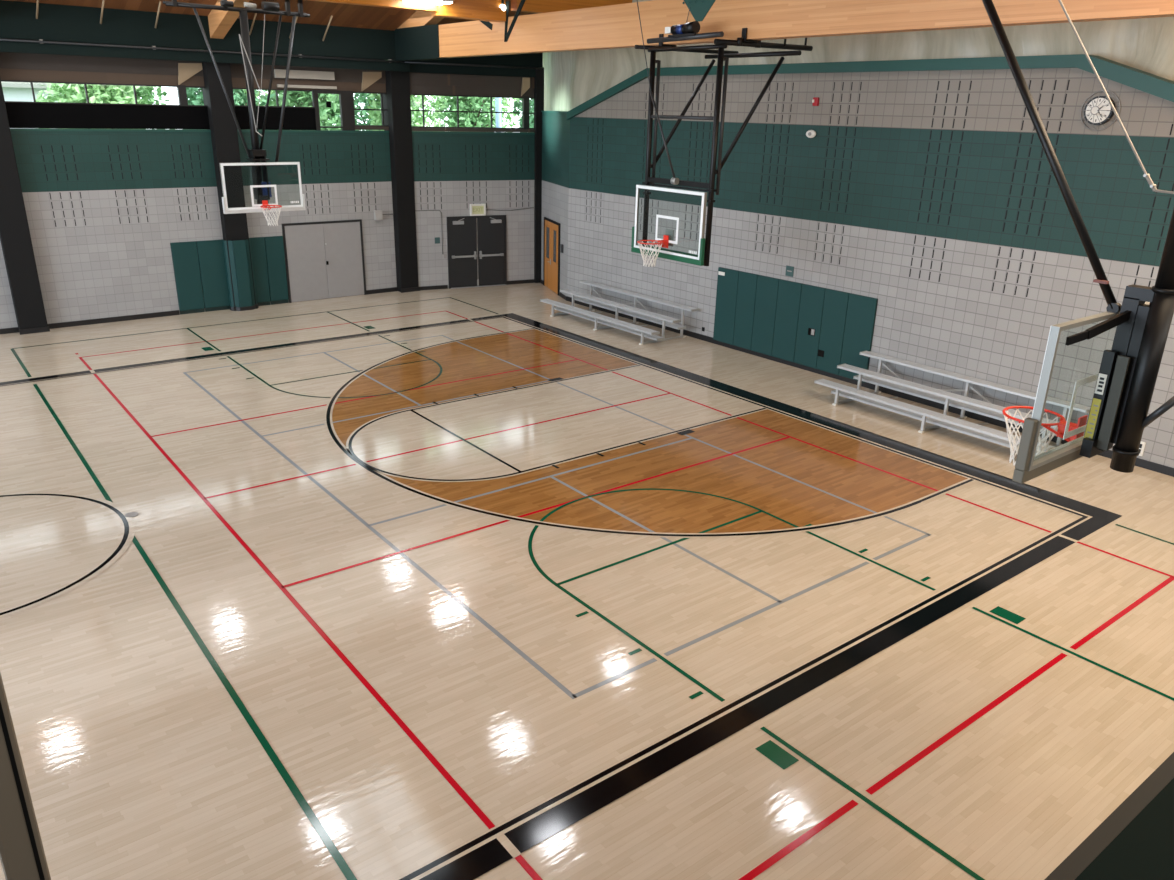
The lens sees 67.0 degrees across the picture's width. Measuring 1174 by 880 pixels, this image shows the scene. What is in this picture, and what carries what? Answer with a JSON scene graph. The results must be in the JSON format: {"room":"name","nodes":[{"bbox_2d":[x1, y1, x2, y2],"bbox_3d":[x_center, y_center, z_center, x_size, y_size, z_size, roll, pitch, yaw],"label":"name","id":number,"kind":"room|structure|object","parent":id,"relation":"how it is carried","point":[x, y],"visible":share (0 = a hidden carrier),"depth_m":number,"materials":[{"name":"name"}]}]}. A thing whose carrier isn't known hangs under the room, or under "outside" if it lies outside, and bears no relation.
{"room":"sports hall","nodes":[
{"label":"sports hall","id":0,"kind":"room"},
{"bbox_2d":[0,131,396,328],"bbox_3d":[-16.623,-3.974,18.143,29.100,4.560,0.254,-14,25,-36],"label":"wall","id":1,"kind":"structure","parent":0,"point":[105,210],"depth_m":22.13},
{"bbox_2d":[1,80,209,128],"bbox_3d":[-11.253,-7.901,20.993,4.400,1.020,0.120,-14,25,-36],"label":"window","id":2,"kind":"structure","parent":1,"relation":"in","point":[21,114],"depth_m":20.96,"materials":[{"name":"clear glass"}]},
{"bbox_2d":[170,241,204,314],"bbox_3d":[-10.364,-4.202,23.059,0.622,1.850,0.059,-14,25,-36],"label":"pad","id":3,"kind":"object","parent":1,"relation":"attached to","point":[185,260],"visible":1,"depth_m":23.02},
{"bbox_2d":[0,287,397,333],"bbox_3d":[-16.850,-1.789,18.622,28.200,0.120,0.030,-14,25,-36],"label":"baseboard","id":4,"kind":"structure","parent":1,"relation":"attached to","point":[374,291],"depth_m":22.29,"materials":[{"name":"black rubber"}]},
{"bbox_2d":[10,128,388,132],"bbox_3d":[-16.545,-6.069,17.275,28.800,0.055,0.120,-14,25,-36],"label":"trim","id":5,"kind":"structure","parent":1,"relation":"attached to","point":[11,129],"depth_m":21.82,"materials":[{"name":"black metal"}]},
{"bbox_2d":[196,239,229,311],"bbox_3d":[-9.845,-4.332,23.441,0.667,1.850,0.059,-14,25,-36],"label":"pad","id":6,"kind":"object","parent":1,"relation":"attached to","point":[211,257],"visible":1,"depth_m":23.40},
{"bbox_2d":[249,237,270,305],"bbox_3d":[-8.919,-4.562,24.122,0.462,1.850,0.059,-14,25,-36],"label":"pad","id":7,"kind":"object","parent":1,"relation":"attached to","point":[257,243],"visible":0.63,"depth_m":24.11,"materials":[{"name":"green fabric"}]},
{"bbox_2d":[233,87,315,129],"bbox_3d":[-8.202,-8.659,23.251,2.260,1.008,0.100,-14,25,-36],"label":"window","id":8,"kind":"structure","parent":1,"relation":"in","point":[295,118],"depth_m":23.34,"materials":[{"name":"clear glass"}]},
{"bbox_2d":[264,236,288,304],"bbox_3d":[-8.530,-4.659,24.408,0.497,1.850,0.059,-14,25,-36],"label":"pad","id":9,"kind":"object","parent":1,"relation":"attached to","point":[274,246],"visible":1,"depth_m":24.37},
{"bbox_2d":[282,219,366,302],"bbox_3d":[-7.410,-5.089,25.180,2.310,2.170,0.050,-14,25,-36],"label":"door","id":10,"kind":"structure","parent":1,"relation":"in","point":[324,259],"depth_m":25.14,"materials":[{"name":"silver metal"}]},
{"bbox_2d":[313,90,354,130],"bbox_3d":[-6.901,-8.975,24.198,1.100,1.040,0.120,-14,25,-36],"label":"window","id":11,"kind":"structure","parent":1,"relation":"in","point":[345,97],"depth_m":24.26,"materials":[{"name":"clear glass"}]},
{"bbox_2d":[353,72,388,129],"bbox_3d":[-6.050,-9.440,24.701,1.028,1.520,0.125,-14,25,-36],"label":"window","id":12,"kind":"structure","parent":1,"relation":"in","point":[357,127],"depth_m":24.64,"materials":[{"name":"clear glass"}]},
{"bbox_2d":[374,210,392,219],"bbox_3d":[-5.899,-6.554,25.831,0.610,0.270,0.100,-14,25,-36],"label":"junction box","id":13,"kind":"object","parent":1,"relation":"attached to","point":[378,215],"visible":1,"depth_m":25.68,"materials":[{"name":"white metal"}]},
{"bbox_2d":[8,0,537,30],"bbox_3d":[-5.463,-5.891,6.745,34.400,5.638,29.800,-14,25,-36],"label":"ceiling","id":14,"kind":"structure","parent":0,"point":[344,15],"depth_m":22.03,"materials":[{"name":"brown wood"}]},
{"bbox_2d":[0,0,409,71],"bbox_3d":[-16.312,-7.929,16.243,28.700,1.030,0.250,-14,25,-36],"label":"beam","id":15,"kind":"structure","parent":14,"relation":"attached to","point":[55,22],"depth_m":20.95,"materials":[{"name":"green metal"}]},
{"bbox_2d":[36,0,38,18],"bbox_3d":[-11.739,-9.292,18.962,0.044,0.515,0.657,-15,26,-37],"label":"rod","id":16,"kind":"object","parent":15,"relation":"attached to","point":[37,2],"visible":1,"depth_m":19.02,"materials":[{"name":"brown wood"}]},
{"bbox_2d":[100,0,104,23],"bbox_3d":[-10.752,-9.532,19.691,0.044,0.527,0.657,-15,26,-37],"label":"rod","id":17,"kind":"object","parent":15,"relation":"attached to","point":[103,1],"visible":1,"depth_m":19.70,"materials":[{"name":"brown wood"}]},
{"bbox_2d":[155,1,160,27],"bbox_3d":[-9.844,-9.753,20.361,0.044,0.538,0.658,-15,26,-37],"label":"rod","id":18,"kind":"object","parent":15,"relation":"attached to","point":[158,11],"visible":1,"depth_m":20.33,"materials":[{"name":"brown wood"}]},
{"bbox_2d":[249,13,256,34],"bbox_3d":[-8.130,-10.174,21.624,0.044,0.550,0.658,-15,26,-37],"label":"rod","id":19,"kind":"object","parent":15,"relation":"attached to","point":[255,13],"visible":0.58,"depth_m":21.64,"materials":[{"name":"brown wood"}]},
{"bbox_2d":[0,38,542,68],"bbox_3d":[-8.280,-9.587,21.994,16.716,0.080,0.586,-13,25,-34],"label":"conduit pipe","id":20,"kind":"object","parent":15,"relation":"attached to","point":[1,39],"visible":1,"depth_m":21.71,"materials":[{"name":"metal"}]},
{"bbox_2d":[322,16,332,40],"bbox_3d":[-6.645,-10.532,22.720,0.044,0.573,0.659,-15,26,-37],"label":"rod","id":21,"kind":"object","parent":15,"relation":"attached to","point":[331,16],"visible":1,"depth_m":22.71,"materials":[{"name":"brown wood"}]},
{"bbox_2d":[208,0,249,38],"bbox_3d":[-1.280,-7.888,11.691,0.300,4.806,26.240,-14,25,-36],"label":"roof beam","id":22,"kind":"structure","parent":14,"relation":"attached to","point":[220,21],"depth_m":20.80,"materials":[{"name":"brown wood"}]},
{"bbox_2d":[163,0,309,225],"bbox_3d":[-7.503,-7.609,20.099,3.130,5.320,1.161,-14,25,-36],"label":"basketball hoop","id":23,"kind":"object","parent":14,"relation":"hanging from","point":[261,187],"visible":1,"depth_m":20.43,"materials":[{"name":"clear glass"}]},
{"bbox_2d":[403,0,453,4],"bbox_3d":[-3.310,-9.974,18.289,0.920,1.721,0.540,-14,25,-36],"label":"ceiling light","id":24,"kind":"object","parent":14,"relation":"hanging from","point":[437,2],"visible":1,"depth_m":18.55,"materials":[{"name":"white plastic"}]},
{"bbox_2d":[394,0,1173,60],"bbox_3d":[2.761,-8.768,14.324,0.351,4.806,25.670,-14,25,-36],"label":"roof beam","id":25,"kind":"structure","parent":14,"relation":"attached to","point":[420,37],"depth_m":15.09,"materials":[{"name":"brown wood"}]},
{"bbox_2d":[309,0,505,11],"bbox_3d":[-7.596,-8.575,15.810,14.420,0.880,0.240,-14,25,-36],"label":"purlin","id":26,"kind":"structure","parent":25,"relation":"attached to","point":[397,4],"depth_m":18.64,"materials":[{"name":"brown wood"}]},
{"bbox_2d":[431,3,505,21],"bbox_3d":[-2.601,-9.451,19.601,1.700,0.270,0.340,-14,25,-36],"label":"trim","id":27,"kind":"structure","parent":26,"relation":"attached to","point":[453,10],"depth_m":19.47,"materials":[{"name":"brown wood"}]},
{"bbox_2d":[500,0,505,10],"bbox_3d":[-1.887,-9.788,19.883,0.158,0.346,0.150,2,20,3],"label":"spotlight","id":28,"kind":"object","parent":25,"relation":"attached to","point":[503,7],"visible":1,"depth_m":19.86,"materials":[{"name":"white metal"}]},
{"bbox_2d":[631,1,812,266],"bbox_3d":[2.224,-5.600,16.349,2.910,4.588,2.502,-10,23,-28],"label":"basketball hoop","id":29,"kind":"object","parent":25,"relation":"hanging from","point":[687,31],"visible":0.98,"depth_m":15.92,"materials":[{"name":"clear glass"}]},
{"bbox_2d":[412,133,534,287],"bbox_3d":[-3.432,-6.992,27.129,4.330,4.560,0.254,-9,23,-26],"label":"wall","id":30,"kind":"structure","parent":0,"point":[453,172],"depth_m":26.77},
{"bbox_2d":[420,285,447,289],"bbox_3d":[-4.780,-4.651,27.131,1.080,0.110,0.030,-9,23,-26],"label":"baseboard","id":31,"kind":"structure","parent":30,"relation":"attached to","point":[438,286],"depth_m":27.16,"materials":[{"name":"black rubber"}]},
{"bbox_2d":[435,237,439,243],"bbox_3d":[-4.511,-6.017,26.761,0.160,0.180,0.015,-9,23,-26],"label":"wall sign","id":32,"kind":"object","parent":30,"relation":"attached to","point":[437,239],"visible":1,"depth_m":26.75,"materials":[{"name":"green plastic"}]},
{"bbox_2d":[410,94,534,131],"bbox_3d":[-3.331,-9.606,26.102,4.150,1.020,0.140,-9,23,-26],"label":"window","id":33,"kind":"structure","parent":30,"relation":"in","point":[525,113],"depth_m":26.21,"materials":[{"name":"clear glass"}]},
{"bbox_2d":[412,131,534,134],"bbox_3d":[-3.334,-9.091,26.274,4.150,0.055,0.120,-9,23,-26],"label":"trim","id":34,"kind":"structure","parent":30,"relation":"attached to","point":[434,132],"depth_m":26.18,"materials":[{"name":"black metal"}]},
{"bbox_2d":[415,207,534,253],"bbox_3d":[-3.416,-6.406,27.191,3.951,1.319,0.018,-9,23,-26],"label":"conduit","id":35,"kind":"object","parent":30,"relation":"attached to","point":[532,207],"visible":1,"depth_m":26.81,"materials":[{"name":"grey metal"}]},
{"bbox_2d":[446,215,506,288],"bbox_3d":[-3.372,-5.813,27.407,1.910,2.160,0.100,-9,23,-26],"label":"door","id":36,"kind":"structure","parent":30,"relation":"in","point":[461,230],"depth_m":27.41,"materials":[{"name":"black metal"}]},
{"bbox_2d":[470,204,485,215],"bbox_3d":[-3.321,-6.997,26.979,0.480,0.340,0.100,-9,23,-26],"label":"exit sign","id":37,"kind":"object","parent":30,"relation":"attached to","point":[475,209],"visible":1,"depth_m":26.95,"materials":[{"name":"white plastic"}]},
{"bbox_2d":[507,279,534,284],"bbox_3d":[-2.128,-5.063,28.413,0.970,0.110,0.030,-9,23,-26],"label":"baseboard","id":38,"kind":"structure","parent":30,"relation":"attached to","point":[529,280],"depth_m":28.41,"materials":[{"name":"black rubber"}]},
{"bbox_2d":[541,112,569,295],"bbox_3d":[-0.867,-7.050,26.534,0.250,5.200,3.020,-5,21,-17],"label":"wall","id":39,"kind":"structure","parent":0,"point":[555,126],"depth_m":26.03,"materials":[{"name":"paint"}]},
{"bbox_2d":[543,217,560,295],"bbox_3d":[-1.107,-5.632,27.125,0.102,2.120,1.700,-5,21,-17],"label":"door","id":40,"kind":"structure","parent":39,"relation":"in","point":[551,261],"depth_m":27.05,"materials":[{"name":"brown wood"}]},
{"bbox_2d":[541,111,567,112],"bbox_3d":[-0.812,-9.469,25.611,0.290,0.040,3.020,-5,21,-17],"label":"trim","id":41,"kind":"structure","parent":39,"relation":"attached to","point":[541,111],"depth_m":25.24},
{"bbox_2d":[559,292,565,299],"bbox_3d":[-0.716,-4.274,26.382,0.030,0.110,0.780,-5,21,-17],"label":"baseboard","id":42,"kind":"structure","parent":39,"relation":"attached to","point":[563,296],"depth_m":26.36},
{"bbox_2d":[0,283,1173,879],"bbox_3d":[-5.966,1.944,9.736,33.600,0.207,29.300,-14,25,-36],"label":"floor","id":43,"kind":"structure","parent":0,"point":[472,583],"depth_m":9.97,"materials":[{"name":"brown wood"}]},
{"bbox_2d":[0,79,49,334],"bbox_3d":[-13.204,-5.633,20.161,0.620,6.420,0.620,-14,25,-36],"label":"column","id":44,"kind":"structure","parent":43,"relation":"on","point":[15,238],"depth_m":20.34,"materials":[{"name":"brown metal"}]},
{"bbox_2d":[202,50,257,310],"bbox_3d":[-9.302,-6.604,23.031,0.620,6.420,0.620,-14,25,-36],"label":"column","id":45,"kind":"structure","parent":43,"relation":"on","point":[224,135],"depth_m":22.49,"materials":[{"name":"brown metal"}]},
{"bbox_2d":[0,38,204,86],"bbox_3d":[-11.248,-8.884,20.653,4.360,1.140,0.120,-14,25,-36],"label":"trim","id":46,"kind":"structure","parent":45,"relation":"attached to","point":[13,66],"depth_m":20.53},
{"bbox_2d":[178,63,201,84],"bbox_3d":[-9.748,-8.979,21.783,0.600,0.520,0.100,-14,25,-36],"label":"trim","id":47,"kind":"structure","parent":45,"relation":"attached to","point":[185,70],"depth_m":21.69,"materials":[{"name":"brown wood"}]},
{"bbox_2d":[222,239,258,310],"bbox_3d":[-9.213,-4.397,23.657,0.720,1.850,0.300,-14,25,-36],"label":"pad","id":48,"kind":"object","parent":45,"relation":"attached to","point":[241,271],"visible":1,"depth_m":23.55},
{"bbox_2d":[230,51,385,92],"bbox_3d":[-7.362,-9.851,23.511,4.320,1.140,0.120,-14,25,-36],"label":"trim","id":49,"kind":"structure","parent":45,"relation":"attached to","point":[345,79],"depth_m":23.57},
{"bbox_2d":[274,69,336,88],"bbox_3d":[-7.427,-9.530,23.460,1.650,0.430,0.100,-14,25,-36],"label":"trim","id":50,"kind":"structure","parent":49,"relation":"attached to","point":[278,73],"depth_m":23.41,"materials":[{"name":"grey metal"}]},
{"bbox_2d":[383,60,419,292],"bbox_3d":[-5.432,-7.568,25.878,0.620,6.420,0.620,-14,25,-36],"label":"column","id":51,"kind":"structure","parent":43,"relation":"on","point":[397,102],"depth_m":25.61,"materials":[{"name":"brown metal"}]},
{"bbox_2d":[534,67,543,282],"bbox_3d":[-1.501,-8.104,27.578,0.270,6.420,0.160,-9,23,-26],"label":"column","id":52,"kind":"structure","parent":43,"relation":"on","point":[539,73],"depth_m":27.40,"materials":[{"name":"black metal"}]},
{"bbox_2d":[540,280,698,344],"bbox_3d":[0.735,-3.342,23.013,1.556,0.776,4.594,-14,25,-36],"label":"bleachers","id":53,"kind":"object","parent":43,"relation":"on","point":[635,312],"visible":1,"depth_m":22.74,"materials":[{"name":"metal"}]},
{"bbox_2d":[814,351,1090,455],"bbox_3d":[6.496,-0.673,16.204,1.556,0.776,4.594,-14,25,-36],"label":"bleachers","id":54,"kind":"object","parent":43,"relation":"on","point":[942,396],"visible":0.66,"depth_m":16.19,"materials":[{"name":"metal"}]},
{"bbox_2d":[543,0,1173,110],"bbox_3d":[5.891,-8.397,16.601,1.288,4.850,27.662,-13,25,-33],"label":"wall","id":55,"kind":"structure","parent":0,"point":[571,78],"depth_m":16.70,"materials":[{"name":"beige paint"}]},
{"bbox_2d":[409,63,533,96],"bbox_3d":[-3.389,-10.553,25.802,4.450,1.040,0.240,-9,23,-26],"label":"trim","id":56,"kind":"structure","parent":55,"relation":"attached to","point":[420,83],"depth_m":25.74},
{"bbox_2d":[409,53,542,76],"bbox_3d":[-3.340,-11.066,25.536,4.450,1.030,0.240,-9,23,-26],"label":"trim","id":57,"kind":"structure","parent":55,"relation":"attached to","point":[529,59],"depth_m":25.75,"materials":[{"name":"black metal"}]},
{"bbox_2d":[521,77,529,95],"bbox_3d":[-1.837,-10.522,26.453,0.270,0.520,0.060,-9,23,-26],"label":"trim","id":58,"kind":"structure","parent":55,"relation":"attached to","point":[525,81],"depth_m":26.41,"materials":[{"name":"brown wood"}]},
{"bbox_2d":[511,0,631,12],"bbox_3d":[0.068,-10.567,21.414,4.380,0.700,0.240,-14,25,-36],"label":"purlin","id":59,"kind":"structure","parent":55,"relation":"attached to","point":[530,6],"depth_m":20.78,"materials":[{"name":"brown wood"}]},
{"bbox_2d":[567,68,1173,467],"bbox_3d":[7.429,-3.332,15.633,0.254,6.200,25.600,-14,25,-36],"label":"wall","id":60,"kind":"structure","parent":0,"point":[936,197],"depth_m":16.78,"materials":[{"name":"white brick"}]},
{"bbox_2d":[713,267,738,344],"bbox_3d":[3.297,-3.172,21.035,0.065,1.750,0.652,-14,25,-36],"label":"pad","id":61,"kind":"object","parent":60,"relation":"attached to","point":[727,281],"visible":1,"depth_m":21.00,"materials":[{"name":"green plastic"}]},
{"bbox_2d":[733,271,757,349],"bbox_3d":[3.677,-2.995,20.584,0.059,1.750,0.562,-14,25,-36],"label":"pad","id":62,"kind":"object","parent":60,"relation":"attached to","point":[747,282],"visible":1,"depth_m":20.55,"materials":[{"name":"teal fabric"}]},
{"bbox_2d":[751,275,779,355],"bbox_3d":[4.044,-2.822,20.143,0.059,1.750,0.622,-14,25,-36],"label":"pad","id":63,"kind":"object","parent":60,"relation":"attached to","point":[767,287],"visible":1,"depth_m":20.11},
{"bbox_2d":[772,279,802,361],"bbox_3d":[4.434,-2.639,19.675,0.059,1.750,0.632,-14,25,-36],"label":"pad","id":64,"kind":"object","parent":60,"relation":"attached to","point":[789,292],"visible":1,"depth_m":19.64,"materials":[{"name":"green fabric"}]},
{"bbox_2d":[785,265,793,276],"bbox_3d":[4.423,-3.685,19.373,0.018,0.220,0.210,-14,25,-36],"label":"wall sign","id":65,"kind":"object","parent":60,"relation":"attached to","point":[789,269],"visible":1,"depth_m":19.36,"materials":[{"name":"teal plastic"}]},
{"bbox_2d":[794,284,826,368],"bbox_3d":[4.814,-2.456,19.208,0.074,1.750,0.612,-14,25,-36],"label":"pad","id":66,"kind":"object","parent":60,"relation":"attached to","point":[812,297],"visible":1,"depth_m":19.17,"materials":[{"name":"green plastic"}]},
{"bbox_2d":[806,130,815,137],"bbox_3d":[4.592,-6.277,18.205,0.141,0.158,0.242,-14,25,-36],"label":"sensor","id":67,"kind":"object","parent":60,"relation":"attached to","point":[811,133],"visible":1,"depth_m":18.14,"materials":[{"name":"white plastic"}]},
{"bbox_2d":[812,97,818,105],"bbox_3d":[4.624,-6.849,17.967,0.090,0.160,0.120,-14,25,-36],"label":"fire alarm","id":68,"kind":"object","parent":60,"relation":"attached to","point":[815,101],"visible":1,"depth_m":17.95,"materials":[{"name":"red plastic"}]},
{"bbox_2d":[816,289,849,374],"bbox_3d":[5.191,-2.281,18.762,0.065,1.750,0.592,-14,25,-36],"label":"pad","id":69,"kind":"object","parent":60,"relation":"attached to","point":[835,306],"visible":1,"depth_m":18.73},
{"bbox_2d":[839,293,877,382],"bbox_3d":[5.583,-2.099,18.296,0.059,1.750,0.662,-14,25,-36],"label":"pad","id":70,"kind":"object","parent":60,"relation":"attached to","point":[861,310],"visible":0.98,"depth_m":18.23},
{"bbox_2d":[566,54,1173,119],"bbox_3d":[7.328,-5.774,14.947,0.450,1.250,25.120,-14,25,-36],"label":"trim","id":71,"kind":"structure","parent":60,"relation":"attached to","point":[1155,85],"depth_m":15.76,"materials":[{"name":"green paint"}]},
{"bbox_2d":[566,296,1173,476],"bbox_3d":[7.097,-0.533,16.794,0.030,0.130,25.100,-14,25,-36],"label":"baseboard","id":72,"kind":"structure","parent":60,"relation":"attached to","point":[1166,470],"depth_m":18.06,"materials":[{"name":"black rubber"}]},
{"bbox_2d":[1080,90,1120,130],"bbox_3d":[7.984,-5.152,13.875,0.207,0.594,0.594,-14,25,-36],"label":"wall clock","id":73,"kind":"object","parent":60,"relation":"attached to","point":[1098,111],"visible":0.94,"depth_m":13.86,"materials":[{"name":"black metal"}]},
{"bbox_2d":[1139,441,1145,455],"bbox_3d":[9.015,0.140,14.417,0.026,0.238,0.078,-14,25,-36],"label":"wall outlet","id":74,"kind":"object","parent":60,"relation":"attached to","point":[1142,444],"visible":0.47,"depth_m":14.40,"materials":[{"name":"white plastic"}]},
{"bbox_2d":[982,0,1173,483],"bbox_3d":[4.583,-1.938,5.751,1.950,5.352,4.786,-14,25,-36],"label":"basketball hoop","id":75,"kind":"object","parent":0,"point":[1126,379],"visible":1,"depth_m":6.77,"materials":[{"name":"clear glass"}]},
{"bbox_2d":[1087,405,1097,437],"bbox_3d":[3.959,-0.145,6.954,0.002,0.271,0.035,-14,25,-36],"label":"print","id":76,"kind":"object","parent":75,"relation":"attached to","point":[1092,423],"depth_m":6.95},
{"bbox_2d":[1097,377,1103,391],"bbox_3d":[3.966,-0.427,6.849,0.002,0.113,0.035,-14,25,-36],"label":"print","id":77,"kind":"object","parent":75,"relation":"attached to","point":[1100,380],"depth_m":6.85,"materials":[{"name":"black paper"}]},
{"bbox_3d":[2.389,2.084,-3.297,31.600,9.000,0.200,-14,25,-36],"label":"wall","id":78,"kind":"structure","parent":0,"visible":0},
{"bbox_2d":[0,673,50,879],"bbox_3d":[-0.375,0.783,0.743,0.102,1.500,0.376,-14,25,-36],"label":"railing post","id":79,"kind":"object","parent":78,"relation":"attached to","point":[22,854],"visible":1,"depth_m":0.67,"materials":[{"name":"black metal"}]},
{"bbox_2d":[1044,752,1173,879],"bbox_3d":[0.856,1.979,-1.248,31.600,0.700,4.755,-14,25,-36],"label":"trim","id":80,"kind":"structure","parent":78,"relation":"attached to","point":[1135,841],"depth_m":1.39,"materials":[{"name":"black"}]},
{"label":"outside","id":81,"kind":"structure","parent":0,"visible":0},
{"bbox_3d":[-26.784,-13.824,53.701,120.000,0.200,69.400,-14,25,-36],"label":"ground","id":82,"kind":"structure","parent":81,"visible":0},
{"bbox_2d":[1,81,62,128],"bbox_3d":[-31.665,-11.839,37.771,22.000,6.950,9.000,-14,25,-36],"label":"building","id":83,"kind":"structure","parent":82,"relation":"on","point":[12,91],"depth_m":37.51,"materials":[{"name":"white"}]},
{"bbox_2d":[36,83,143,128],"bbox_3d":[-15.156,-8.650,27.674,3.198,8.759,3.328,20,27,40],"label":"tree","id":84,"kind":"object","parent":82,"relation":"on","point":[97,93],"visible":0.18,"depth_m":26.50,"materials":[{"name":"green plant"}]},
{"bbox_2d":[72,85,170,104],"bbox_3d":[-16.656,-10.876,31.880,3.600,9.934,3.730,4,21,7],"label":"tree","id":85,"kind":"object","parent":82,"relation":"on","point":[145,92],"visible":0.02,"depth_m":31.61,"materials":[{"name":"green plant"}]},
{"bbox_2d":[186,87,274,129],"bbox_3d":[-11.941,-9.810,29.168,3.118,10.040,3.109,10,22,22],"label":"tree","id":86,"kind":"object","parent":82,"relation":"on","point":[194,99],"visible":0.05,"depth_m":28.08,"materials":[{"name":"green plant"}]},
{"bbox_2d":[200,89,281,105],"bbox_3d":[-13.337,-12.537,34.510,4.119,11.368,4.200,-14,25,-36],"label":"tree","id":87,"kind":"object","parent":82,"relation":"on","point":[244,90],"visible":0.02,"depth_m":33.75,"materials":[{"name":"green plant"}]},
{"bbox_2d":[269,90,340,129],"bbox_3d":[-9.628,-10.197,31.357,2.982,9.346,2.894,8,21,18],"label":"tree","id":88,"kind":"object","parent":82,"relation":"on","point":[293,98],"visible":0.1,"depth_m":30.40,"materials":[{"name":"green plant"}]},
{"bbox_2d":[332,93,417,130],"bbox_3d":[-9.064,-13.756,37.333,4.270,11.881,4.374,-14,25,-36],"label":"tree","id":89,"kind":"object","parent":82,"relation":"on","point":[362,97],"visible":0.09,"depth_m":36.52,"materials":[{"name":"green plant"}]},
{"bbox_2d":[366,93,446,130],"bbox_3d":[-6.632,-11.367,32.848,2.872,10.638,2.954,16,25,34],"label":"tree","id":90,"kind":"object","parent":82,"relation":"on","point":[416,103],"visible":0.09,"depth_m":32.14,"materials":[{"name":"green plant"}]},
{"bbox_2d":[429,96,504,131],"bbox_3d":[-4.668,-11.913,34.969,3.177,10.274,3.042,-14,25,-36],"label":"tree","id":91,"kind":"object","parent":82,"relation":"on","point":[466,119],"visible":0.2,"depth_m":34.17,"materials":[{"name":"green plant"}]},
{"bbox_2d":[427,96,520,131],"bbox_3d":[-4.885,-15.132,40.825,4.735,12.218,4.944,-14,25,-36],"label":"tree","id":92,"kind":"object","parent":82,"relation":"on","point":[505,104],"visible":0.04,"depth_m":40.55,"materials":[{"name":"green plant"}]},
{"bbox_2d":[495,98,501,127],"bbox_3d":[-3.032,-10.074,30.511,0.200,10.000,0.200,-14,25,-36],"label":"utility pole","id":93,"kind":"object","parent":82,"relation":"on","point":[497,100],"visible":0.02,"depth_m":30.05,"materials":[{"name":"white"}]},
{"bbox_2d":[513,98,533,132],"bbox_3d":[-1.509,-12.588,36.611,3.014,10.539,3.130,-14,25,-36],"label":"tree","id":94,"kind":"object","parent":82,"relation":"on","point":[518,105],"visible":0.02,"depth_m":35.82,"materials":[{"name":"green plant"}]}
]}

